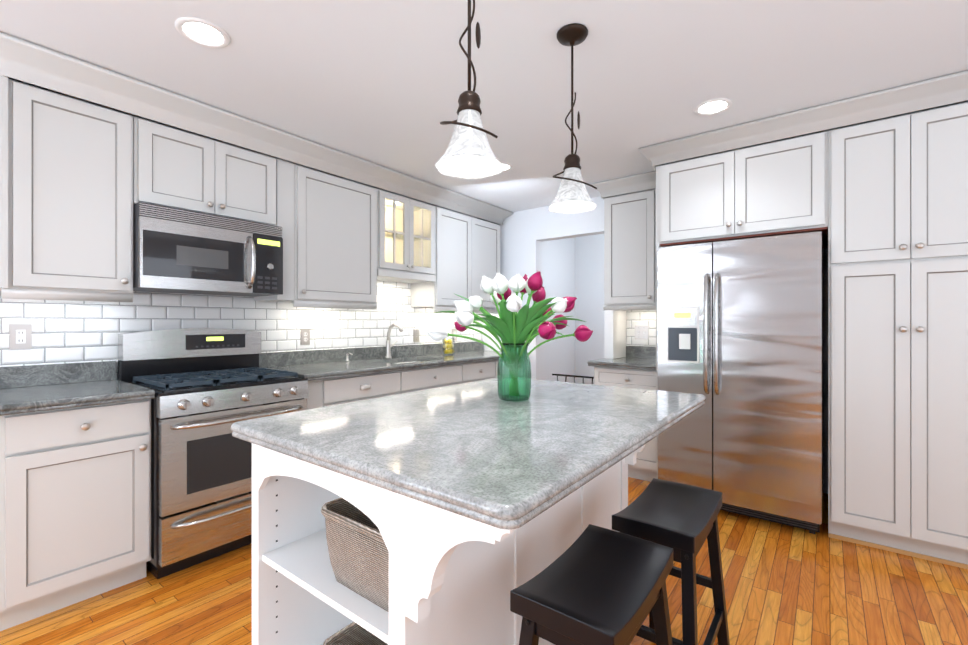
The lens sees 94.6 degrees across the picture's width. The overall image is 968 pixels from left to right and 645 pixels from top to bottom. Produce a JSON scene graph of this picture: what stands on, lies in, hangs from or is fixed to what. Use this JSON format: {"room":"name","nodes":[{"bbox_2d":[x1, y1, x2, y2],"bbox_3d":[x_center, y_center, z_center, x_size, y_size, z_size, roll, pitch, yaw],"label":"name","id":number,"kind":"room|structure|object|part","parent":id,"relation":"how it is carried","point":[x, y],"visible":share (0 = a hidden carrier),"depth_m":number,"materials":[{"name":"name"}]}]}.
{"room":"kitchen","nodes":[
{"label":"kitchen","id":0,"kind":"room"},
{"bbox_2d":[0,77,573,382],"bbox_3d":[-1.328,-0.235,3.589,0.125,2.970,8.890,0,0,38],"label":"wall","id":1,"kind":"structure","parent":0,"point":[65,331],"depth_m":3.13,"materials":[{"name":"white tile"}]},
{"bbox_2d":[9,324,31,349],"bbox_3d":[-2.299,0.070,2.217,0.008,0.125,0.078,0,0,38],"label":"outlet","id":2,"kind":"object","parent":1,"relation":"attached to","point":[20,336],"visible":1,"depth_m":2.21,"materials":[{"name":"white plastic"}]},
{"bbox_2d":[133,202,282,296],"bbox_3d":[-1.652,-0.398,2.672,0.474,0.436,0.753,0,0,38],"label":"over-the-range microwave","id":3,"kind":"object","parent":1,"relation":"attached to","point":[176,250],"visible":1,"depth_m":2.51,"materials":[{"name":"silver metal"}]},
{"bbox_2d":[300,329,309,344],"bbox_3d":[-1.370,0.110,3.426,0.008,0.125,0.078,0,0,38],"label":"electrical outlet","id":4,"kind":"object","parent":1,"relation":"attached to","point":[304,336],"visible":1,"depth_m":3.42,"materials":[{"name":"white plastic"}]},
{"bbox_2d":[413,329,418,341],"bbox_3d":[-0.653,0.126,4.351,0.016,0.125,0.078,0,0,38],"label":"light switch","id":5,"kind":"object","parent":1,"relation":"attached to","point":[415,335],"visible":1,"depth_m":4.34,"materials":[{"name":"white plastic"}]},
{"bbox_2d":[452,329,456,339],"bbox_3d":[-0.315,0.131,4.797,0.008,0.125,0.078,0,0,38],"label":"electrical outlet","id":6,"kind":"object","parent":1,"relation":"attached to","point":[454,331],"visible":0.58,"depth_m":4.79,"materials":[{"name":"white plastic"}]},
{"bbox_2d":[0,477,967,644],"bbox_3d":[0.983,1.300,1.906,5.840,0.100,9.040,0,0,38],"label":"floor","id":7,"kind":"structure","parent":0,"point":[786,585],"depth_m":2.00,"materials":[{"name":"brown wood"}]},
{"bbox_2d":[118,328,308,578],"bbox_3d":[-1.529,0.642,2.576,0.742,1.215,0.753,0,0,38],"label":"range","id":8,"kind":"object","parent":7,"relation":"on","point":[209,386],"visible":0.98,"depth_m":2.32,"materials":[{"name":"silver metal"}]},
{"bbox_2d":[0,32,527,630],"bbox_3d":[-0.963,0.017,3.426,0.647,2.466,3.936,0,0,38],"label":"kitchen cabinets","id":9,"kind":"object","parent":7,"relation":"on","point":[78,178],"visible":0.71,"depth_m":2.24,"materials":[{"name":"grey paint"}]},
{"bbox_2d":[345,353,352,361],"bbox_3d":[-1.097,0.282,3.632,0.083,0.074,0.034,0,0,38],"label":"soap dispenser","id":10,"kind":"object","parent":9,"relation":"on","point":[347,359],"depth_m":3.64,"materials":[{"name":"silver metal"}]},
{"bbox_2d":[385,323,402,357],"bbox_3d":[-0.768,0.162,3.969,0.216,0.314,0.131,0,0,38],"label":"faucet","id":11,"kind":"object","parent":9,"relation":"on","point":[390,350],"depth_m":3.97,"materials":[{"name":"silver metal"}]},
{"bbox_2d":[442,337,454,354],"bbox_3d":[-0.353,0.235,4.435,0.120,0.170,0.120,0,0,38],"label":"lemon jar","id":12,"kind":"object","parent":9,"relation":"on","point":[449,347],"visible":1,"depth_m":4.40,"materials":[{"name":"clear glass"}]},
{"bbox_2d":[252,446,644,644],"bbox_3d":[0.079,0.806,1.705,1.013,0.888,1.420,0,0,38],"label":"kitchen island","id":13,"kind":"object","parent":7,"relation":"on","point":[451,580],"depth_m":1.33,"materials":[{"name":"white paint"}]},
{"bbox_2d":[321,498,388,611],"bbox_3d":[-0.254,0.637,1.316,0.362,0.213,0.322,0,0,38],"label":"basket","id":14,"kind":"object","parent":13,"relation":"in","point":[358,553],"visible":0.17,"depth_m":1.21,"materials":[{"name":"wicker"}]},
{"bbox_2d":[323,622,387,644],"bbox_3d":[-0.254,1.042,1.316,0.362,0.213,0.322,0,0,38],"label":"basket","id":15,"kind":"object","parent":13,"relation":"in","point":[353,633],"visible":0.17,"depth_m":1.38,"materials":[{"name":"wicker"}]},
{"bbox_2d":[230,378,705,537],"bbox_3d":[0.085,0.340,1.707,1.100,0.040,1.550,0,0,38],"label":"island countertop","id":16,"kind":"structure","parent":13,"relation":"on","point":[469,453],"depth_m":1.24,"materials":[{"name":"grey stone"}]},
{"bbox_2d":[425,271,592,400],"bbox_3d":[0.103,0.053,1.880,0.659,0.533,0.702,0,0,38],"label":"vase","id":17,"kind":"object","parent":16,"relation":"on","point":[512,328],"visible":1,"depth_m":1.79,"materials":[{"name":"green glass"}]},
{"bbox_3d":[0.126,0.202,1.859,0.142,0.235,0.142,0,0,38],"label":"vase glass","id":18,"kind":"part","parent":17,"relation":"part of","materials":[{"name":"green glass"}]},
{"bbox_2d":[552,374,593,383],"bbox_3d":[1.591,0.946,5.034,1.850,0.612,0.022,0,0,38],"label":"railing","id":19,"kind":"object","parent":7,"relation":"on","point":[566,376],"depth_m":5.41,"materials":[{"name":"black metal"}]},
{"bbox_2d":[510,524,672,644],"bbox_3d":[0.287,0.930,1.117,0.289,0.638,0.533,0,0,38],"label":"stool","id":20,"kind":"object","parent":7,"relation":"on","point":[594,585],"visible":1,"depth_m":1.06,"materials":[{"name":"black paint"}]},
{"bbox_2d":[612,478,729,644],"bbox_3d":[0.634,0.930,1.518,0.289,0.638,0.533,0,0,38],"label":"stool","id":21,"kind":"object","parent":7,"relation":"on","point":[680,519],"visible":0.83,"depth_m":1.46,"materials":[{"name":"black paint"}]},
{"bbox_3d":[0.634,0.641,1.519,0.245,0.059,0.430,0,0,38],"label":"seat","id":22,"kind":"part","parent":21,"relation":"part of","materials":[{"name":"black paint"}]},
{"bbox_2d":[658,231,822,533],"bbox_3d":[1.814,0.368,3.139,0.899,1.765,1.008,0,0,38],"label":"fridge","id":23,"kind":"object","parent":7,"relation":"on","point":[740,335],"visible":0.9,"depth_m":2.74,"materials":[{"name":"silver metal"}]},
{"bbox_3d":[1.344,0.314,2.988,0.338,1.657,0.100,0,0,38],"label":"door","id":24,"kind":"part","parent":23,"relation":"part of","materials":[{"name":"silver metal"}]},
{"bbox_3d":[1.710,0.314,2.721,0.553,1.657,0.078,0,0,38],"label":"door","id":25,"kind":"part","parent":23,"relation":"part of","materials":[{"name":"silver metal"}]},
{"bbox_2d":[587,70,967,568],"bbox_3d":[1.857,0.017,3.133,2.426,2.466,0.974,0,0,38],"label":"cabinets","id":26,"kind":"object","parent":7,"relation":"on","point":[882,205],"visible":0.83,"depth_m":2.45,"materials":[{"name":"grey paint"}]},
{"bbox_2d":[587,346,655,369],"bbox_3d":[1.292,0.288,3.773,0.634,0.145,0.647,0,0,38],"label":"countertop","id":27,"kind":"structure","parent":26,"relation":"on","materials":[{"name":"stone"}]},
{"bbox_2d":[0,0,967,211],"bbox_3d":[0.251,-1.270,0.956,5.840,0.100,6.640,0,0,38],"label":"ceiling","id":28,"kind":"structure","parent":0,"point":[384,83],"depth_m":2.10,"materials":[{"name":"white paint"}]},
{"bbox_2d":[175,17,230,47],"bbox_3d":[-1.182,-1.215,1.881,0.200,0.008,0.200,0,0,38],"label":"recessed light","id":29,"kind":"object","parent":28,"relation":"in","point":[202,32],"visible":1,"depth_m":1.87,"materials":[{"name":"white plastic"}]},
{"bbox_2d":[434,0,502,179],"bbox_3d":[-0.038,-0.838,1.321,0.227,0.760,0.200,0,0,38],"label":"pendant light","id":30,"kind":"object","parent":28,"relation":"hanging from","point":[469,154],"visible":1,"depth_m":1.30,"materials":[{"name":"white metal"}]},
{"bbox_3d":[-0.044,-0.541,1.327,0.211,0.165,0.197,0,0,38],"label":"lamp shade","id":31,"kind":"part","parent":30,"relation":"part of","materials":[{"name":"white glass"}]},
{"bbox_2d":[501,162,512,171],"bbox_3d":[0.126,-1.215,3.499,0.200,0.008,0.200,0,0,38],"label":"recessed light","id":32,"kind":"object","parent":28,"relation":"in","point":[507,166],"visible":0.46,"depth_m":3.48,"materials":[{"name":"white plastic"}]},
{"bbox_2d":[549,23,596,213],"bbox_3d":[0.378,-0.851,1.879,0.227,0.735,0.200,0,0,38],"label":"pendant light","id":33,"kind":"object","parent":28,"relation":"hanging from","point":[572,196],"visible":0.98,"depth_m":1.86,"materials":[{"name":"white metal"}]},
{"bbox_3d":[0.372,-0.566,1.884,0.211,0.165,0.197,0,0,38],"label":"lamp shade","id":34,"kind":"part","parent":33,"relation":"part of","materials":[{"name":"white glass"}]},
{"bbox_2d":[693,98,732,115],"bbox_3d":[1.294,-1.215,2.525,0.200,0.008,0.200,0,0,38],"label":"recessed light","id":35,"kind":"object","parent":28,"relation":"in","point":[713,106],"visible":1,"depth_m":2.52,"materials":[{"name":"white plastic"}]},
{"bbox_2d":[574,234,603,384],"bbox_3d":[2.703,-0.234,6.210,3.320,2.970,0.120,0,0,38],"label":"wall","id":36,"kind":"structure","parent":0,"point":[588,250],"depth_m":6.96,"materials":[{"name":"white paint"}]},
{"bbox_2d":[483,188,827,493],"bbox_3d":[2.284,0.015,3.501,5.720,2.470,0.125,0,0,38],"label":"wall","id":37,"kind":"structure","parent":0,"point":[524,234],"depth_m":4.68,"materials":[{"name":"white paint"}]},
{"bbox_2d":[635,326,648,338],"bbox_3d":[1.433,0.090,4.066,0.125,0.125,0.016,0,0,38],"label":"double light switch","id":38,"kind":"object","parent":37,"relation":"attached to","point":[641,332],"visible":1,"depth_m":4.07,"materials":[{"name":"white plastic"}]}
]}

